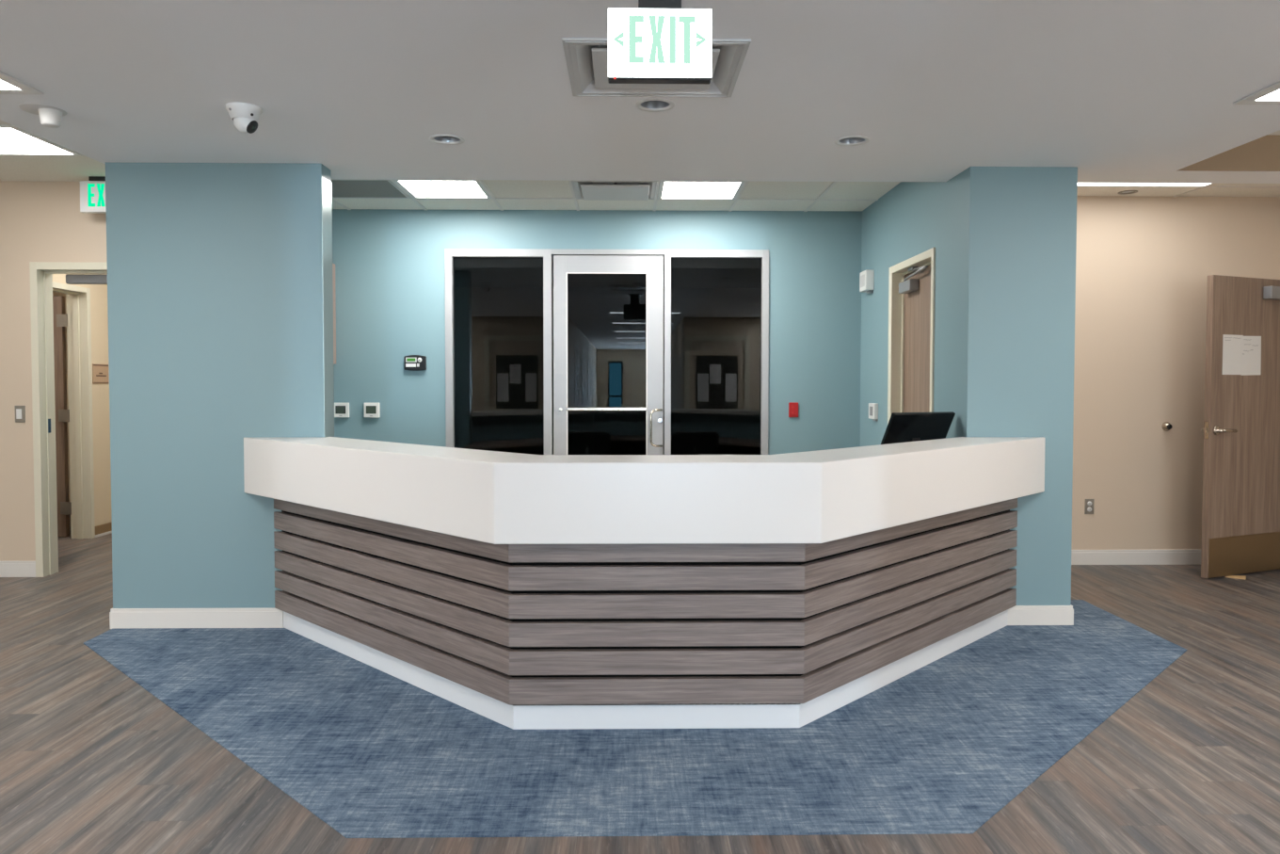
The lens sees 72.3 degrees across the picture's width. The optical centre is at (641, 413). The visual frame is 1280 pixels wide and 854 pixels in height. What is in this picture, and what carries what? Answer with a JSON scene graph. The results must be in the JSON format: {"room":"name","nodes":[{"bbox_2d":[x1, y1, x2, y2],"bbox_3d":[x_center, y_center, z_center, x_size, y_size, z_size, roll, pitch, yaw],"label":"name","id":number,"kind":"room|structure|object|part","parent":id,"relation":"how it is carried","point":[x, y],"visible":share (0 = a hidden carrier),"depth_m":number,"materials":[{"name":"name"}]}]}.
{"room":"reception area","nodes":[
{"label":"reception area","id":0,"kind":"room"},
{"bbox_2d":[0,181,106,560],"bbox_3d":[-5.037,-0.236,6.237,4.123,2.786,0.140,0,2,-1],"label":"wall","id":1,"kind":"structure","parent":0,"point":[40,221],"depth_m":6.16,"materials":[{"name":"beige paint"}]},
{"bbox_2d":[0,560,35,576],"bbox_3d":[-4.997,1.102,6.203,1.404,0.114,0.014,0,2,-1],"label":"baseboard","id":2,"kind":"structure","parent":1,"relation":"attached to","point":[8,568],"depth_m":6.21,"materials":[{"name":"white"}]},
{"bbox_2d":[14,405,25,422],"bbox_3d":[-4.390,0.004,6.179,0.070,0.118,0.011,0,2,-1],"label":"light switch","id":3,"kind":"object","parent":1,"relation":"attached to","point":[20,410],"visible":1,"depth_m":6.18,"materials":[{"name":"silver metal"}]},
{"bbox_2d":[29,261,107,576],"bbox_3d":[-3.778,0.047,6.266,1.037,2.222,0.168,0,2,-1],"label":"door frame","id":4,"kind":"structure","parent":1,"relation":"in","point":[41,315],"depth_m":6.21,"materials":[{"name":"beige wood"}]},
{"bbox_3d":[-4.237,0.087,6.265,0.002,0.100,0.030,0,2,-1],"label":"strike plate","id":5,"kind":"part","parent":4,"relation":"part of","materials":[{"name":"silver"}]},
{"bbox_2d":[52,291,70,501],"bbox_3d":[-6.118,-0.350,9.849,2.076,2.786,0.100,0,2,-1],"label":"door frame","id":6,"kind":"structure","parent":0,"point":[54,293],"depth_m":9.79,"materials":[{"name":"beige paint"}]},
{"bbox_2d":[52,273,111,526],"bbox_3d":[-4.973,-0.295,8.112,0.160,2.786,3.610,0,2,-1],"label":"wall","id":7,"kind":"structure","parent":0,"point":[99,317],"depth_m":7.91,"materials":[{"name":"beige paint"}]},
{"bbox_2d":[52,281,95,539],"bbox_3d":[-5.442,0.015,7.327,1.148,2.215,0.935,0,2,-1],"label":"door frame","id":8,"kind":"structure","parent":7,"relation":"in","point":[76,320],"depth_m":7.73,"materials":[{"name":"beige"}]},
{"bbox_2d":[92,363,108,383],"bbox_3d":[-4.885,-0.358,7.905,0.009,0.177,0.233,0,2,-1],"label":"room sign","id":9,"kind":"object","parent":7,"relation":"attached to","point":[100,372],"visible":0.98,"depth_m":7.90,"materials":[{"name":"beige"}]},
{"bbox_2d":[95,521,111,534],"bbox_3d":[-4.900,1.015,8.835,0.008,0.078,2.050,0,2,-1],"label":"baseboard","id":10,"kind":"structure","parent":7,"relation":"attached to","point":[105,527],"depth_m":7.95,"materials":[{"name":"brown"}]},
{"bbox_2d":[95,530,111,537],"bbox_3d":[-4.899,1.065,8.837,0.012,0.022,2.050,0,2,-1],"label":"trim","id":11,"kind":"structure","parent":7,"relation":"attached to","point":[108,532],"depth_m":7.93,"materials":[{"name":"white"}]},
{"bbox_2d":[105,162,330,607],"bbox_3d":[-2.363,-0.092,4.942,1.184,2.584,0.151,0,2,-1],"label":"wall","id":12,"kind":"structure","parent":0,"point":[215,270],"depth_m":4.86,"materials":[{"name":"teal paint"}]},
{"bbox_2d":[109,608,283,628],"bbox_3d":[-2.490,1.143,4.972,0.961,0.114,0.164,0,2,-1],"label":"baseboard","id":13,"kind":"structure","parent":12,"relation":"attached to","point":[119,617],"depth_m":4.89,"materials":[{"name":"white"}]},
{"bbox_2d":[320,176,334,437],"bbox_3d":[-1.773,-0.114,4.950,0.011,2.401,0.158,0,2,-1],"label":"guard","id":14,"kind":"object","parent":12,"relation":"attached to","point":[327,194],"visible":0.64,"depth_m":4.93,"materials":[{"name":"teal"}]},
{"bbox_2d":[332,208,862,454],"bbox_3d":[-0.468,-0.264,7.243,4.532,2.786,0.150,0,2,-1],"label":"wall","id":15,"kind":"structure","parent":0,"point":[390,291],"depth_m":7.15,"materials":[{"name":"teal paint"}]},
{"bbox_2d":[332,263,335,364],"bbox_3d":[-2.606,-0.781,6.946,0.248,0.855,0.335,0,2,-1],"label":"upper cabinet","id":16,"kind":"object","parent":15,"relation":"attached to","point":[333,264],"visible":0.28,"depth_m":7.08,"materials":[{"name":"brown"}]},
{"bbox_2d":[334,402,349,416],"bbox_3d":[-2.447,-0.029,7.129,0.124,0.120,0.030,0,2,-1],"label":"thermostat","id":17,"kind":"object","parent":15,"relation":"attached to","point":[341,409],"visible":0.79,"depth_m":7.11,"materials":[{"name":"white plastic"}]},
{"bbox_2d":[363,402,380,416],"bbox_3d":[-2.200,-0.028,7.133,0.124,0.120,0.030,0,2,-1],"label":"thermostat","id":18,"kind":"object","parent":15,"relation":"attached to","point":[370,409],"visible":1,"depth_m":7.12,"materials":[{"name":"white plastic"}]},
{"bbox_2d":[404,354,426,370],"bbox_3d":[-1.843,-0.412,7.122,0.174,0.128,0.038,0,2,-1],"label":"keypad","id":19,"kind":"object","parent":15,"relation":"attached to","point":[412,362],"visible":1,"depth_m":7.11,"materials":[{"name":"black plastic"}]},
{"bbox_2d":[444,248,553,454],"bbox_3d":[-1.169,-0.104,7.203,0.866,2.468,0.118,0,2,-1],"label":"window","id":20,"kind":"structure","parent":15,"relation":"in","point":[499,385],"depth_m":7.17,"materials":[{"name":"black glass"}]},
{"bbox_2d":[551,249,664,255],"bbox_3d":[-0.276,-1.316,7.179,0.919,0.042,0.118,0,2,-1],"label":"door frame","id":21,"kind":"structure","parent":15,"relation":"attached to","point":[661,252],"depth_m":7.12,"materials":[{"name":"silver metal"}]},
{"bbox_2d":[553,255,663,454],"bbox_3d":[-0.273,-0.083,7.161,0.896,2.410,0.112,0,2,-1],"label":"door","id":22,"kind":"structure","parent":15,"relation":"in","point":[608,310],"depth_m":7.17,"materials":[{"name":"silver metal"}]},
{"bbox_3d":[-0.286,-0.141,7.191,0.644,2.004,0.006,0,2,-1],"label":"pane","id":23,"kind":"part","parent":22,"relation":"part of","materials":[{"name":"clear glass"}]},
{"bbox_3d":[0.120,0.118,7.150,0.116,0.313,0.054,0,2,-14],"label":"pull handle","id":24,"kind":"part","parent":22,"relation":"part of","materials":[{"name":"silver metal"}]},
{"bbox_2d":[663,249,768,454],"bbox_3d":[0.611,-0.103,7.231,0.856,2.468,0.118,0,2,-1],"label":"window","id":25,"kind":"structure","parent":15,"relation":"in","point":[716,301],"depth_m":7.20,"materials":[{"name":"black glass"}]},
{"bbox_2d":[788,401,798,416],"bbox_3d":[1.248,-0.030,7.194,0.076,0.121,0.016,0,2,-1],"label":"fire alarm","id":26,"kind":"object","parent":15,"relation":"attached to","point":[792,406],"visible":1,"depth_m":7.19,"materials":[{"name":"red plastic"}]},
{"bbox_2d":[552,287,663,454],"bbox_3d":[-0.548,-0.440,12.835,4.610,2.786,0.100,0,2,-1],"label":"door frame","id":27,"kind":"structure","parent":0,"point":[552,287],"depth_m":12.76,"materials":[{"name":"silver metal"}]},
{"bbox_2d":[0,0,1279,183],"bbox_3d":[1.728,-1.167,-4.873,9.100,0.190,20.278,0,2,-1],"label":"ceiling","id":28,"kind":"structure","parent":0,"point":[1086,85],"depth_m":3.62,"materials":[{"name":"white paint"}]},
{"bbox_2d":[0,70,43,94],"bbox_3d":[-2.705,-1.319,3.020,0.425,0.010,1.285,0,2,-1],"label":"recessed light","id":29,"kind":"object","parent":28,"relation":"in","point":[8,85],"visible":1,"depth_m":3.58,"materials":[{"name":"white plastic"}]},
{"bbox_2d":[0,80,19,89],"bbox_3d":[-2.705,-1.321,3.020,0.315,0.005,1.175,0,2,-1],"label":"diffuser","id":30,"kind":"object","parent":29,"relation":"attached to","point":[4,84],"depth_m":3.57,"materials":[{"name":"white plastic"}]},
{"bbox_2d":[18,103,67,127],"bbox_3d":[-2.667,-1.318,3.904,0.180,0.068,0.180,0,2,-1],"label":"ceiling sensor","id":31,"kind":"object","parent":28,"relation":"attached to","point":[49,116],"visible":1,"depth_m":3.87,"materials":[{"name":"grey plastic"}]},
{"bbox_3d":[-2.667,-1.350,3.903,0.180,0.004,0.180,0,2,-1],"label":"plate","id":32,"kind":"part","parent":31,"relation":"part of","materials":[{"name":"grey plastic"}]},
{"bbox_2d":[225,102,262,133],"bbox_3d":[-1.756,-1.294,3.869,0.147,0.112,0.147,0,2,-1],"label":"security camera","id":33,"kind":"object","parent":28,"relation":"attached to","point":[245,117],"visible":1,"depth_m":3.83,"materials":[{"name":"white plastic"}]},
{"bbox_2d":[429,134,464,144],"bbox_3d":[-0.970,-1.416,4.361,0.171,0.108,0.171,0,2,-1],"label":"recessed light","id":34,"kind":"object","parent":28,"relation":"in","point":[447,139],"visible":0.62,"depth_m":4.41,"materials":[{"name":"white plastic"}]},
{"bbox_2d":[635,98,674,111],"bbox_3d":[0.058,-1.398,3.823,0.171,0.108,0.171,0,2,-1],"label":"recessed light","id":35,"kind":"object","parent":28,"relation":"in","point":[648,104],"visible":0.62,"depth_m":3.87,"materials":[{"name":"white plastic"}]},
{"bbox_2d":[561,37,751,96],"bbox_3d":[0.048,-1.372,3.391,0.668,0.102,0.603,0,2,-1],"label":"ceiling vent","id":36,"kind":"object","parent":28,"relation":"in","point":[586,59],"visible":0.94,"depth_m":3.46,"materials":[{"name":"grey plastic"}]},
{"bbox_2d":[608,0,711,83],"bbox_3d":[0.052,-1.139,2.562,0.301,0.337,0.110,0,2,-1],"label":"exit sign","id":37,"kind":"object","parent":28,"relation":"hanging from","point":[657,41],"visible":1,"depth_m":2.54,"materials":[{"name":"white plastic"}]},
{"bbox_3d":[0.052,-1.240,2.558,0.185,0.134,0.110,0,2,-1],"label":"stem","id":38,"kind":"part","parent":37,"relation":"part of","materials":[{"name":"black plastic"}]},
{"bbox_2d":[834,135,869,145],"bbox_3d":[1.053,-1.415,4.380,0.171,0.108,0.171,0,2,-1],"label":"recessed light","id":39,"kind":"object","parent":28,"relation":"in","point":[855,140],"visible":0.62,"depth_m":4.43,"materials":[{"name":"white plastic"}]},
{"bbox_2d":[1232,80,1279,105],"bbox_3d":[2.789,-1.318,3.127,0.445,0.010,1.325,0,2,-1],"label":"recessed light","id":40,"kind":"object","parent":28,"relation":"in","point":[1271,94],"visible":1,"depth_m":3.70,"materials":[{"name":"white plastic"}]},
{"bbox_2d":[1257,89,1279,99],"bbox_3d":[2.789,-1.320,3.127,0.335,0.005,1.215,0,2,-1],"label":"diffuser","id":41,"kind":"object","parent":40,"relation":"attached to","point":[1274,94],"depth_m":3.68,"materials":[{"name":"white plastic"}]},
{"bbox_2d":[0,514,1279,853],"bbox_3d":[-0.385,1.439,-0.961,13.200,0.100,28.000,0,2,-1],"label":"floor","id":42,"kind":"structure","parent":0,"point":[92,761],"depth_m":3.15,"materials":[{"name":"plastic"}]},
{"bbox_2d":[83,599,1186,837],"bbox_3d":[-0.060,1.228,4.077,5.758,0.004,2.867,0,2,-1],"label":"carpet","id":43,"kind":"object","parent":42,"relation":"on","point":[943,746],"visible":0.73,"depth_m":3.30,"materials":[{"name":"blue carpet"}]},
{"bbox_2d":[243,436,1045,729],"bbox_3d":[0.040,0.686,4.368,4.493,1.070,2.113,0,2,-1],"label":"reception desk","id":44,"kind":"object","parent":43,"relation":"on","point":[515,590],"visible":1,"depth_m":3.48,"materials":[{"name":"white"}]},
{"bbox_3d":[-1.275,0.786,4.161,2.139,0.654,0.030,2,3,44],"label":"slat panel","id":45,"kind":"part","parent":44,"relation":"part of","materials":[{"name":"laminate"}]},
{"bbox_2d":[254,436,1042,462],"bbox_3d":[0.044,0.179,4.139,4.474,0.042,1.670,0,2,-1],"label":"countertop","id":46,"kind":"structure","parent":44,"relation":"on","point":[829,455],"depth_m":3.73,"materials":[{"name":"white"}]},
{"bbox_3d":[0.060,0.810,3.431,1.153,0.654,0.030,0,2,-1],"label":"slat panel","id":47,"kind":"part","parent":44,"relation":"part of","materials":[{"name":"laminate"}]},
{"bbox_3d":[1.370,0.786,4.203,0.030,0.654,2.139,2,3,44],"label":"slat panel","id":48,"kind":"part","parent":44,"relation":"part of","materials":[{"name":"laminate"}]},
{"bbox_2d":[880,411,955,444],"bbox_3d":[1.577,0.225,5.073,0.452,0.470,0.199,-1,2,-24],"label":"computer monitor","id":49,"kind":"object","parent":44,"relation":"on","point":[902,426],"visible":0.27,"depth_m":5.01,"materials":[{"name":"black plastic"}]},
{"bbox_2d":[1225,575,1246,578],"bbox_3d":[4.212,1.155,6.214,0.120,0.022,0.035,2,2,39],"label":"wedge","id":50,"kind":"object","parent":42,"relation":"on","point":[1229,576],"visible":1,"depth_m":6.20,"materials":[{"name":"brown wood"}]},
{"bbox_2d":[0,119,1279,287],"bbox_3d":[-0.490,-1.707,5.742,13.200,0.207,14.400,0,2,-1],"label":"ceiling","id":51,"kind":"structure","parent":0,"point":[12,168],"depth_m":6.52,"materials":[{"name":"tile"}]},
{"bbox_2d":[0,124,83,156],"bbox_3d":[-3.773,-1.588,5.109,0.635,0.008,0.630,0,2,-1],"label":"recessed light","id":52,"kind":"object","parent":51,"relation":"in","point":[14,140],"visible":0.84,"depth_m":5.20,"materials":[{"name":"white plastic"}]},
{"bbox_2d":[80,176,106,213],"bbox_3d":[-3.688,-1.501,6.023,0.325,0.241,0.070,0,2,-1],"label":"exit sign","id":53,"kind":"object","parent":51,"relation":"hanging from","point":[92,191],"visible":0.52,"depth_m":6.00,"materials":[{"name":"white plastic"}]},
{"bbox_2d":[330,179,410,198],"bbox_3d":[-2.049,-1.626,6.340,0.602,0.008,0.604,0,2,-1],"label":"ceiling vent","id":54,"kind":"object","parent":51,"relation":"in","point":[340,188],"visible":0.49,"depth_m":6.37,"materials":[{"name":"grey plastic"}]},
{"bbox_2d":[392,179,492,198],"bbox_3d":[-1.431,-1.626,6.350,0.602,0.008,0.604,0,2,-1],"label":"recessed light","id":55,"kind":"object","parent":51,"relation":"in","point":[415,188],"visible":0.94,"depth_m":6.33,"materials":[{"name":"white plastic"}]},
{"bbox_2d":[571,180,658,200],"bbox_3d":[-0.190,-1.660,6.369,0.612,0.120,0.604,0,2,-1],"label":"ceiling vent","id":56,"kind":"object","parent":51,"relation":"in","point":[586,190],"visible":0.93,"depth_m":6.34,"materials":[{"name":"grey plastic"}]},
{"bbox_2d":[656,180,746,199],"bbox_3d":[0.423,-1.625,6.379,0.602,0.008,0.604,0,2,-1],"label":"recessed light","id":57,"kind":"object","parent":51,"relation":"in","point":[667,189],"visible":0.91,"depth_m":6.36,"materials":[{"name":"white plastic"}]},
{"bbox_2d":[1117,190,1137,194],"bbox_3d":[3.574,-1.657,6.438,0.131,0.067,0.131,0,2,-1],"label":"recessed light","id":58,"kind":"object","parent":51,"relation":"in","point":[1125,192],"visible":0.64,"depth_m":6.47,"materials":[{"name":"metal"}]},
{"bbox_2d":[1077,182,1213,187],"bbox_3d":[3.405,-1.608,5.904,1.225,0.008,0.665,0,2,-1],"label":"recessed light","id":59,"kind":"object","parent":51,"relation":"in","point":[1167,184],"visible":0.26,"depth_m":6.20,"materials":[{"name":"white plastic"}]},
{"bbox_2d":[860,173,959,446],"bbox_3d":[1.888,-0.229,6.216,0.148,2.786,2.280,0,2,-1],"label":"wall","id":60,"kind":"structure","parent":0,"point":[912,218],"depth_m":5.96,"materials":[{"name":"teal paint"}]},
{"bbox_2d":[859,269,874,293],"bbox_3d":[1.770,-1.032,6.895,0.067,0.177,0.190,0,2,-1],"label":"wall speaker","id":61,"kind":"object","parent":60,"relation":"attached to","point":[866,277],"depth_m":6.80,"materials":[{"name":"white plastic"}]},
{"bbox_2d":[860,273,864,287],"bbox_3d":[1.738,-1.043,6.894,0.002,0.090,0.130,0,2,-1],"label":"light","id":62,"kind":"object","parent":61,"relation":"in","point":[862,276],"depth_m":6.89,"materials":[{"name":"white plastic"}]},
{"bbox_2d":[868,402,878,420],"bbox_3d":[1.790,-0.011,6.772,0.032,0.135,0.160,0,2,-1],"label":"intercom","id":63,"kind":"object","parent":60,"relation":"attached to","point":[872,407],"visible":1,"depth_m":6.72,"materials":[{"name":"white plastic"}]},
{"bbox_2d":[887,247,935,423],"bbox_3d":[1.891,0.062,5.947,0.170,2.220,0.932,0,2,-1],"label":"door","id":64,"kind":"structure","parent":60,"relation":"in","point":[912,280],"depth_m":6.09,"materials":[{"name":"beige wood"}]},
{"bbox_3d":[1.855,-0.957,5.916,0.042,0.080,0.509,0,2,0],"label":"closer arm","id":65,"kind":"part","parent":64,"relation":"part of","materials":[{"name":"grey metal"}]},
{"bbox_2d":[957,166,1077,605],"bbox_3d":[2.136,-0.090,5.011,0.605,2.584,0.146,0,2,-1],"label":"wall","id":66,"kind":"structure","parent":0,"point":[1017,242],"depth_m":4.93,"materials":[{"name":"teal paint"}]},
{"bbox_2d":[1007,604,1073,624],"bbox_3d":[2.251,1.145,5.045,0.401,0.114,0.160,0,2,-1],"label":"baseboard","id":67,"kind":"structure","parent":66,"relation":"attached to","point":[1017,615],"depth_m":4.96,"materials":[{"name":"white"}]},
{"bbox_2d":[1071,195,1279,549],"bbox_3d":[3.450,-0.243,6.701,2.990,2.786,0.140,0,2,-1],"label":"wall","id":68,"kind":"structure","parent":0,"point":[1144,264],"depth_m":6.63,"materials":[{"name":"beige paint"}]},
{"bbox_2d":[1084,498,1094,513],"bbox_3d":[3.403,0.706,6.655,0.070,0.115,0.010,0,2,-1],"label":"wall outlet","id":69,"kind":"object","parent":68,"relation":"attached to","point":[1089,503],"visible":1,"depth_m":6.65,"materials":[{"name":"silver metal"}]},
{"bbox_2d":[1071,549,1201,564],"bbox_3d":[3.400,1.094,6.665,2.890,0.114,0.014,0,2,-1],"label":"baseboard","id":70,"kind":"structure","parent":68,"relation":"attached to","point":[1078,556],"depth_m":6.67,"materials":[{"name":"white wood"}]},
{"bbox_2d":[1161,421,1172,431],"bbox_3d":[3.983,0.099,6.624,0.068,0.068,0.052,0,2,-1],"label":"bumper cover","id":71,"kind":"object","parent":68,"relation":"attached to","point":[1166,425],"visible":1,"depth_m":6.63,"materials":[{"name":"silver metal"}]},
{"bbox_2d":[1178,135,1279,171],"bbox_3d":[4.582,-1.482,5.005,3.080,0.202,0.008,0,2,-1],"label":"wall","id":72,"kind":"structure","parent":0,"point":[1262,153],"depth_m":4.98,"materials":[{"name":"beige paint"}]},
{"bbox_3d":[4.957,-0.118,2.766,0.100,2.786,7.780,0,2,-1],"label":"wall","id":73,"kind":"structure","parent":0,"visible":0},
{"bbox_2d":[1200,274,1279,577],"bbox_3d":[4.405,0.092,6.277,0.958,2.120,0.217,-1,2,-19],"label":"door","id":74,"kind":"structure","parent":73,"relation":"in","point":[1240,510],"depth_m":6.25,"materials":[{"name":"laminate"}]},
{"bbox_3d":[3.954,0.118,6.134,0.014,0.120,0.026,-1,2,-23],"label":"latch plate","id":75,"kind":"part","parent":74,"relation":"part of","materials":[{"name":"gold metal"}]},
{"bbox_3d":[4.082,0.118,6.125,0.158,0.068,0.070,-1,2,-23],"label":"lever handle","id":76,"kind":"part","parent":74,"relation":"part of","materials":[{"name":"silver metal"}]},
{"bbox_2d":[1222,334,1243,374],"bbox_3d":[4.172,-0.415,6.182,0.213,0.282,0.001,-1,2,-23],"label":"paper","id":77,"kind":"object","parent":74,"relation":"attached to","point":[1231,344],"visible":1,"depth_m":6.18,"materials":[{"name":"white paper"}]},
{"bbox_3d":[4.396,1.011,6.323,0.903,0.276,0.002,-1,2,-23],"label":"kick plate","id":78,"kind":"part","parent":74,"relation":"part of","materials":[{"name":"brown metal"}]},
{"bbox_2d":[1241,336,1261,375],"bbox_3d":[4.356,-0.414,6.258,0.220,0.284,0.001,-1,2,-23],"label":"paper","id":79,"kind":"object","parent":74,"relation":"attached to","point":[1251,345],"visible":1,"depth_m":6.26,"materials":[{"name":"white paper"}]}
]}

